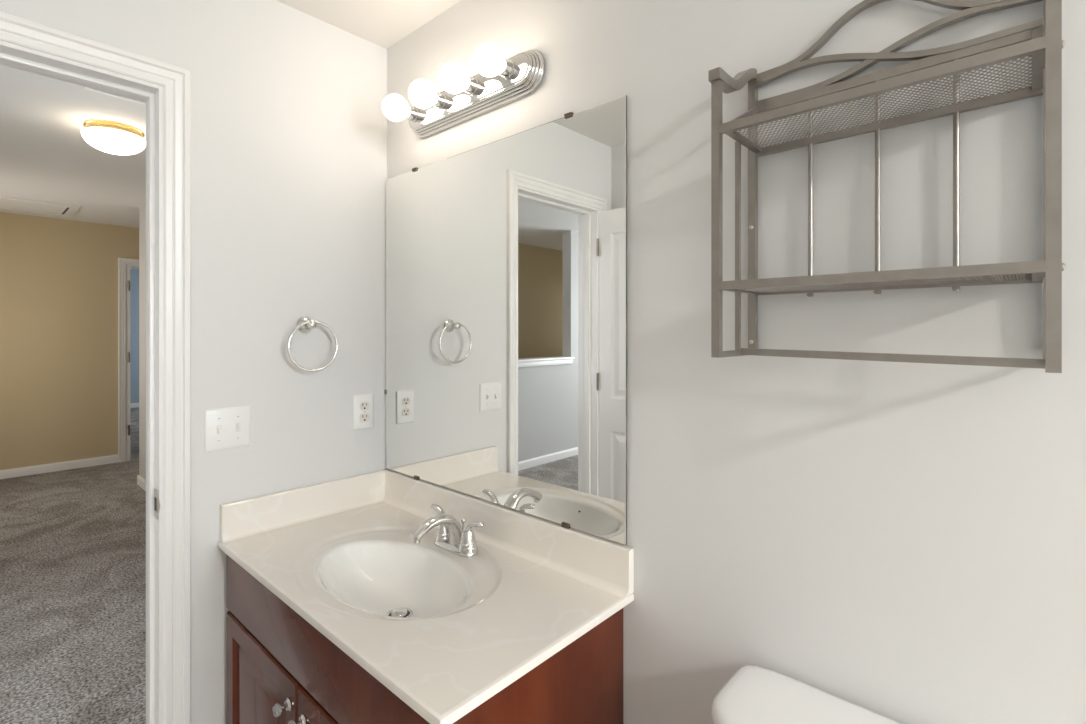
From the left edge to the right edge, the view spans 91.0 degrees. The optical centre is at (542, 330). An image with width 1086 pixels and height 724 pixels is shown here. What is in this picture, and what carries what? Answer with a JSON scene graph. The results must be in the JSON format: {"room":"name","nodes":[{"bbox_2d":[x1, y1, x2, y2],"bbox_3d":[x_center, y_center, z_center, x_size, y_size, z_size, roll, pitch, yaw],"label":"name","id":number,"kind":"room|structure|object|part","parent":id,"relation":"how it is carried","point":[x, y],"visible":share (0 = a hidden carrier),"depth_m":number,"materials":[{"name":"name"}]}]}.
{"room":"bathroom","nodes":[
{"label":"bathroom","id":0,"kind":"room"},
{"bbox_2d":[0,212,138,469],"bbox_3d":[-4.754,0.140,5.773,0.120,2.580,3.320,0,0,42],"label":"wall","id":1,"kind":"structure","parent":0,"point":[59,277],"depth_m":5.46,"materials":[{"name":"beige paint"}]},
{"bbox_2d":[0,454,117,478],"bbox_3d":[-5.185,1.387,5.202,0.014,0.086,1.655,0,0,42],"label":"baseboard","id":2,"kind":"structure","parent":1,"relation":"attached to","point":[59,466],"depth_m":5.45,"materials":[{"name":"white wood"}]},
{"bbox_2d":[118,258,138,461],"bbox_3d":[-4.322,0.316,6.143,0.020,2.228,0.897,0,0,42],"label":"trim","id":3,"kind":"structure","parent":1,"relation":"attached to","point":[122,262],"depth_m":5.83,"materials":[{"name":"white wood"}]},
{"bbox_2d":[0,407,145,723],"bbox_3d":[-5.359,1.460,4.620,10.740,0.060,8.800,0,0,42],"label":"floor","id":4,"kind":"structure","parent":0,"point":[73,541],"depth_m":2.89,"materials":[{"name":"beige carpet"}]},
{"bbox_2d":[0,65,145,269],"bbox_3d":[-5.382,-1.200,4.640,10.680,0.100,8.800,0,0,42],"label":"ceiling","id":5,"kind":"structure","parent":0,"point":[45,156],"depth_m":3.50,"materials":[{"name":"white paint"}]},
{"bbox_2d":[0,196,79,217],"bbox_3d":[-4.848,-1.141,4.735,0.620,0.018,1.060,0,0,42],"label":"attic hatch","id":6,"kind":"object","parent":5,"relation":"attached to","point":[6,203],"visible":1,"depth_m":4.92,"materials":[{"name":"white wood"}]},
{"bbox_3d":[-4.852,-1.142,4.729,0.486,0.009,0.910,0,0,42],"label":"panel","id":7,"kind":"part","parent":6,"relation":"part of","materials":[{"name":"white wood"}]},
{"bbox_2d":[81,119,145,154],"bbox_3d":[-2.434,-1.081,3.034,0.290,0.138,0.290,0,0,42],"label":"ceiling light","id":8,"kind":"object","parent":5,"relation":"attached to","point":[112,137],"visible":1,"depth_m":2.95,"materials":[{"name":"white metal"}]},
{"bbox_2d":[130,269,138,402],"bbox_3d":[-7.960,0.140,9.700,0.150,2.580,4.800,0,0,42],"label":"wall","id":9,"kind":"structure","parent":0,"point":[134,274],"depth_m":9.96,"materials":[{"name":"grey paint"}]},
{"bbox_2d":[130,403,138,407],"bbox_3d":[-7.966,1.387,9.571,0.014,0.086,4.600,0,0,42],"label":"baseboard","id":10,"kind":"structure","parent":9,"relation":"attached to","point":[132,405],"depth_m":9.95,"materials":[{"name":"white wood"}]},
{"bbox_2d":[139,204,145,479],"bbox_3d":[-2.111,0.140,3.551,4.380,2.580,0.120,0,0,42],"label":"wall","id":11,"kind":"structure","parent":0,"point":[142,210],"depth_m":4.90,"materials":[{"name":"grey paint"}]},
{"bbox_2d":[137,475,145,490],"bbox_3d":[-2.156,1.387,3.501,4.380,0.086,0.014,0,0,42],"label":"baseboard","id":12,"kind":"structure","parent":11,"relation":"attached to","point":[141,482],"depth_m":4.86,"materials":[{"name":"white wood"}]},
{"bbox_2d":[0,0,386,723],"bbox_3d":[-2.384,0.140,-0.086,0.120,2.580,5.860,0,0,42],"label":"wall","id":13,"kind":"structure","parent":0,"point":[289,121],"depth_m":1.56,"materials":[{"name":"white paint"}]},
{"bbox_2d":[0,40,163,723],"bbox_3d":[-1.216,0.401,1.190,0.129,2.059,0.596,0,0,42],"label":"trim","id":14,"kind":"structure","parent":13,"relation":"attached to","point":[14,56],"depth_m":1.38,"materials":[{"name":"white wood"}]},
{"bbox_3d":[-0.992,0.445,1.371,0.043,0.074,0.005,0,0,39],"label":"strike plate","id":15,"kind":"part","parent":14,"relation":"part of","materials":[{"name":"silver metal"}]},
{"bbox_2d":[0,11,190,723],"bbox_3d":[-1.167,0.373,1.145,0.020,2.114,0.706,0,0,42],"label":"trim","id":16,"kind":"structure","parent":13,"relation":"attached to","point":[176,81],"depth_m":1.38,"materials":[{"name":"white wood"}]},
{"bbox_2d":[204,405,250,451],"bbox_3d":[-0.867,0.269,1.474,0.016,0.114,0.117,0,0,42],"label":"light switch","id":17,"kind":"object","parent":13,"relation":"attached to","point":[230,427],"visible":1,"depth_m":1.47,"materials":[{"name":"white plastic"}]},
{"bbox_2d":[287,317,337,371],"bbox_3d":[-0.704,0.039,1.620,0.060,0.168,0.155,0,0,42],"label":"towel ring","id":18,"kind":"object","parent":13,"relation":"attached to","point":[304,324],"visible":1,"depth_m":1.62,"materials":[{"name":"silver metal"}]},
{"bbox_3d":[-0.708,-0.020,1.616,0.060,0.049,0.049,0,0,42],"label":"post","id":19,"kind":"part","parent":18,"relation":"part of","materials":[{"name":"silver metal"}]},
{"bbox_2d":[353,393,373,430],"bbox_3d":[-0.596,0.269,1.778,0.008,0.117,0.073,0,0,42],"label":"wall outlet","id":20,"kind":"object","parent":13,"relation":"attached to","point":[363,404],"visible":1,"depth_m":1.77,"materials":[{"name":"white plastic"}]},
{"bbox_2d":[360,402,368,409],"bbox_3d":[-0.594,0.249,1.776,0.002,0.027,0.034,0,0,42],"label":"receptacle","id":21,"kind":"object","parent":20,"relation":"attached to","point":[363,405],"depth_m":1.77,"materials":[{"name":"grey plastic"}]},
{"bbox_2d":[360,413,368,421],"bbox_3d":[-0.594,0.288,1.776,0.002,0.027,0.034,0,0,42],"label":"receptacle","id":22,"kind":"object","parent":20,"relation":"attached to","point":[364,417],"depth_m":1.77,"materials":[{"name":"white plastic"}]},
{"bbox_2d":[276,0,460,48],"bbox_3d":[0.924,-1.025,-0.407,5.200,0.100,1.355,0,0,42],"label":"ceiling","id":23,"kind":"structure","parent":0,"point":[383,23],"depth_m":1.64,"materials":[{"name":"white paint"}]},
{"bbox_2d":[387,0,1085,723],"bbox_3d":[1.428,0.140,0.145,5.200,2.580,0.140,0,0,42],"label":"wall","id":24,"kind":"structure","parent":0,"point":[901,542],"depth_m":0.90,"materials":[{"name":"white paint"}]},
{"bbox_2d":[382,43,544,137],"bbox_3d":[-0.254,-0.668,1.485,0.569,0.113,0.146,0,0,42],"label":"vanity light","id":25,"kind":"object","parent":24,"relation":"attached to","point":[500,81],"visible":1,"depth_m":1.45,"materials":[{"name":"silver metal"}]},
{"bbox_3d":[-0.443,-0.674,1.617,0.077,0.077,0.088,0,0,42],"label":"bulb","id":26,"kind":"part","parent":25,"relation":"part of","materials":[{"name":"white glass"}]},
{"bbox_2d":[405,105,418,121],"bbox_3d":[-0.409,-0.674,1.654,0.046,0.046,0.028,0,0,42],"label":"socket","id":27,"kind":"object","parent":25,"relation":"attached to","point":[412,115],"depth_m":1.65,"materials":[{"name":"silver metal"}]},
{"bbox_3d":[-0.340,-0.674,1.524,0.077,0.077,0.088,0,0,42],"label":"bulb","id":28,"kind":"part","parent":25,"relation":"part of","materials":[{"name":"white glass"}]},
{"bbox_2d":[432,92,446,109],"bbox_3d":[-0.306,-0.674,1.560,0.046,0.046,0.028,0,0,42],"label":"socket","id":29,"kind":"object","parent":25,"relation":"attached to","point":[440,103],"depth_m":1.55,"materials":[{"name":"silver metal"}]},
{"bbox_3d":[-0.234,-0.674,1.427,0.077,0.077,0.088,0,0,42],"label":"bulb","id":30,"kind":"part","parent":25,"relation":"part of","materials":[{"name":"white glass"}]},
{"bbox_2d":[463,76,478,94],"bbox_3d":[-0.201,-0.674,1.464,0.046,0.046,0.028,0,0,42],"label":"socket","id":31,"kind":"object","parent":25,"relation":"attached to","point":[472,88],"depth_m":1.46,"materials":[{"name":"silver metal"}]},
{"bbox_3d":[-0.131,-0.674,1.333,0.077,0.077,0.088,0,0,42],"label":"bulb","id":32,"kind":"part","parent":25,"relation":"part of","materials":[{"name":"white glass"}]},
{"bbox_2d":[499,58,514,78],"bbox_3d":[-0.097,-0.674,1.370,0.046,0.046,0.028,0,0,42],"label":"socket","id":33,"kind":"object","parent":25,"relation":"attached to","point":[508,70],"depth_m":1.36,"materials":[{"name":"silver metal"}]},
{"bbox_2d":[384,95,626,544],"bbox_3d":[-0.180,-0.024,1.509,0.984,0.999,0.012,0,0,42],"label":"wall mirror","id":34,"kind":"object","parent":24,"relation":"attached to","point":[506,258],"visible":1,"depth_m":1.40,"materials":[{"name":"white mirror"}]},
{"bbox_2d":[382,469,633,598],"bbox_3d":[-0.183,0.524,1.492,1.000,0.097,0.038,0,0,42],"label":"backsplash","id":35,"kind":"structure","parent":24,"relation":"attached to","point":[606,565],"depth_m":1.35,"materials":[{"name":"stone"}]},
{"bbox_2d":[708,0,1064,372],"bbox_3d":[0.482,-0.243,0.794,0.416,0.581,0.176,0,0,42],"label":"wall rack","id":36,"kind":"object","parent":24,"relation":"attached to","point":[1041,39],"visible":1,"depth_m":0.79,"materials":[{"name":"grey metal"}]},
{"bbox_3d":[0.284,-0.184,0.871,0.013,0.455,0.013,0,0,42],"label":"post","id":37,"kind":"part","parent":36,"relation":"part of","materials":[{"name":"grey metal"}]},
{"bbox_3d":[0.331,-0.442,0.922,0.019,0.070,0.160,0,0,42],"label":"arm","id":38,"kind":"part","parent":36,"relation":"part of","materials":[{"name":"grey metal"}]},
{"bbox_3d":[0.338,-0.146,0.924,0.008,0.361,0.008,0,0,42],"label":"rod","id":39,"kind":"part","parent":36,"relation":"part of","materials":[{"name":"grey metal"}]},
{"bbox_3d":[0.387,-0.212,0.984,0.013,0.501,0.013,0,0,42],"label":"post","id":40,"kind":"part","parent":36,"relation":"part of","materials":[{"name":"grey metal"}]},
{"bbox_3d":[0.459,-0.233,0.916,0.008,0.347,0.008,0,0,42],"label":"rod","id":41,"kind":"part","parent":36,"relation":"part of","materials":[{"name":"grey metal"}]},
{"bbox_3d":[0.533,-0.233,0.849,0.008,0.347,0.008,0,0,42],"label":"rod","id":42,"kind":"part","parent":36,"relation":"part of","materials":[{"name":"grey metal"}]},
{"bbox_2d":[719,26,1044,156],"bbox_3d":[0.482,-0.366,0.794,0.386,0.091,0.163,0,0,42],"label":"shelf","id":43,"kind":"object","parent":36,"relation":"attached to","point":[1016,42],"depth_m":0.78,"materials":[{"name":"grey metal"}]},
{"bbox_2d":[719,260,1044,294],"bbox_3d":[0.482,-0.073,0.794,0.386,0.015,0.163,0,0,42],"label":"shelf","id":44,"kind":"object","parent":36,"relation":"attached to","point":[954,277],"depth_m":0.75,"materials":[{"name":"grey metal"}]},
{"bbox_3d":[0.482,-0.331,0.794,0.372,0.001,0.145,0,0,42],"label":"panel","id":45,"kind":"part","parent":36,"relation":"part of","materials":[{"name":"grey metal"}]},
{"bbox_3d":[0.482,-0.070,0.794,0.372,0.001,0.145,0,0,42],"label":"panel","id":46,"kind":"part","parent":36,"relation":"part of","materials":[{"name":"grey metal"}]},
{"bbox_3d":[0.606,-0.233,0.782,0.008,0.347,0.008,0,0,42],"label":"rod","id":47,"kind":"part","parent":36,"relation":"part of","materials":[{"name":"grey metal"}]},
{"bbox_3d":[0.625,-0.146,0.662,0.008,0.361,0.008,0,0,42],"label":"rod","id":48,"kind":"part","parent":36,"relation":"part of","materials":[{"name":"grey metal"}]},
{"bbox_3d":[0.680,-0.212,0.716,0.013,0.501,0.013,0,0,42],"label":"post","id":49,"kind":"part","parent":36,"relation":"part of","materials":[{"name":"grey metal"}]},
{"bbox_3d":[0.577,-0.182,0.604,0.013,0.459,0.013,0,0,42],"label":"post","id":50,"kind":"part","parent":36,"relation":"part of","materials":[{"name":"grey metal"}]},
{"bbox_3d":[0.902,1.460,-0.387,5.260,0.060,1.355,0,0,42],"label":"floor","id":51,"kind":"structure","parent":0,"visible":0},
{"bbox_2d":[226,554,622,723],"bbox_3d":[-0.362,1.010,1.316,0.973,0.840,0.540,0,0,42],"label":"vanity cabinet","id":52,"kind":"object","parent":51,"relation":"on","point":[281,669],"visible":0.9,"depth_m":1.12,"materials":[{"name":"brown wood"}]},
{"bbox_3d":[-0.693,1.036,1.313,0.447,0.539,0.020,0,0,42],"label":"door","id":53,"kind":"part","parent":52,"relation":"part of","materials":[{"name":"brown wood"}]},
{"bbox_3d":[-0.576,0.822,1.157,0.026,0.025,0.016,0,0,42],"label":"knob","id":54,"kind":"part","parent":52,"relation":"part of","materials":[{"name":"silver metal"}]},
{"bbox_3d":[-0.565,0.822,1.169,0.027,0.027,0.021,0,0,42],"label":"knob","id":55,"kind":"part","parent":52,"relation":"part of","materials":[{"name":"silver metal"}]},
{"bbox_3d":[-0.510,0.822,1.119,0.027,0.027,0.021,0,0,42],"label":"knob","id":56,"kind":"part","parent":52,"relation":"part of","materials":[{"name":"silver metal"}]},
{"bbox_3d":[-0.344,1.036,0.994,0.488,0.539,0.020,0,0,42],"label":"door","id":57,"kind":"part","parent":52,"relation":"part of","materials":[{"name":"brown wood"}]},
{"bbox_3d":[-0.508,0.674,1.144,0.949,0.163,0.020,0,0,42],"label":"false drawer","id":58,"kind":"part","parent":52,"relation":"part of","materials":[{"name":"brown wood"}]},
{"bbox_2d":[217,469,633,723],"bbox_3d":[-0.345,0.582,1.314,1.000,0.212,0.520,0,0,42],"label":"countertop","id":59,"kind":"structure","parent":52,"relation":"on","point":[445,632],"depth_m":1.27,"materials":[{"name":"stone"}]},
{"bbox_2d":[313,540,473,617],"bbox_3d":[-0.365,0.634,1.278,0.500,0.108,0.298,0,0,42],"label":"basin","id":60,"kind":"object","parent":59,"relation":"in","point":[362,578],"depth_m":1.36,"materials":[{"name":"white ceramic"}]},
{"bbox_2d":[410,504,483,556],"bbox_3d":[-0.257,0.527,1.419,0.184,0.102,0.179,0,0,-13],"label":"faucet","id":61,"kind":"object","parent":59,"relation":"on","point":[450,536],"visible":1,"depth_m":1.38,"materials":[{"name":"silver metal"}]},
{"bbox_3d":[-0.270,0.523,1.382,0.052,0.093,0.158,0,0,42],"label":"spout","id":62,"kind":"part","parent":61,"relation":"part of","materials":[{"name":"silver metal"}]},
{"bbox_3d":[-0.287,0.507,1.474,0.066,0.048,0.023,0,0,42],"label":"lever","id":63,"kind":"part","parent":61,"relation":"part of","materials":[{"name":"silver metal"}]},
{"bbox_3d":[-0.271,0.542,1.457,0.051,0.055,0.051,0,0,42],"label":"handle","id":64,"kind":"part","parent":61,"relation":"part of","materials":[{"name":"silver metal"}]},
{"bbox_3d":[-0.233,0.570,1.423,0.155,0.016,0.055,0,0,42],"label":"plate","id":65,"kind":"part","parent":61,"relation":"part of","materials":[{"name":"silver metal"}]},
{"bbox_3d":[-0.215,0.536,1.442,0.013,0.060,0.013,0,0,42],"label":"lift rod","id":66,"kind":"part","parent":61,"relation":"part of","materials":[{"name":"silver metal"}]},
{"bbox_3d":[-0.195,0.542,1.388,0.051,0.055,0.051,0,0,42],"label":"handle","id":67,"kind":"part","parent":61,"relation":"part of","materials":[{"name":"silver metal"}]},
{"bbox_3d":[-0.178,0.508,1.374,0.067,0.045,0.023,0,0,42],"label":"lever","id":68,"kind":"part","parent":61,"relation":"part of","materials":[{"name":"silver metal"}]},
{"bbox_2d":[711,665,900,723],"bbox_3d":[0.301,1.016,0.577,0.452,0.828,0.722,0,0,42],"label":"toilet","id":69,"kind":"object","parent":51,"relation":"on","point":[754,694],"visible":1,"depth_m":0.86,"materials":[{"name":"white ceramic"}]}
]}

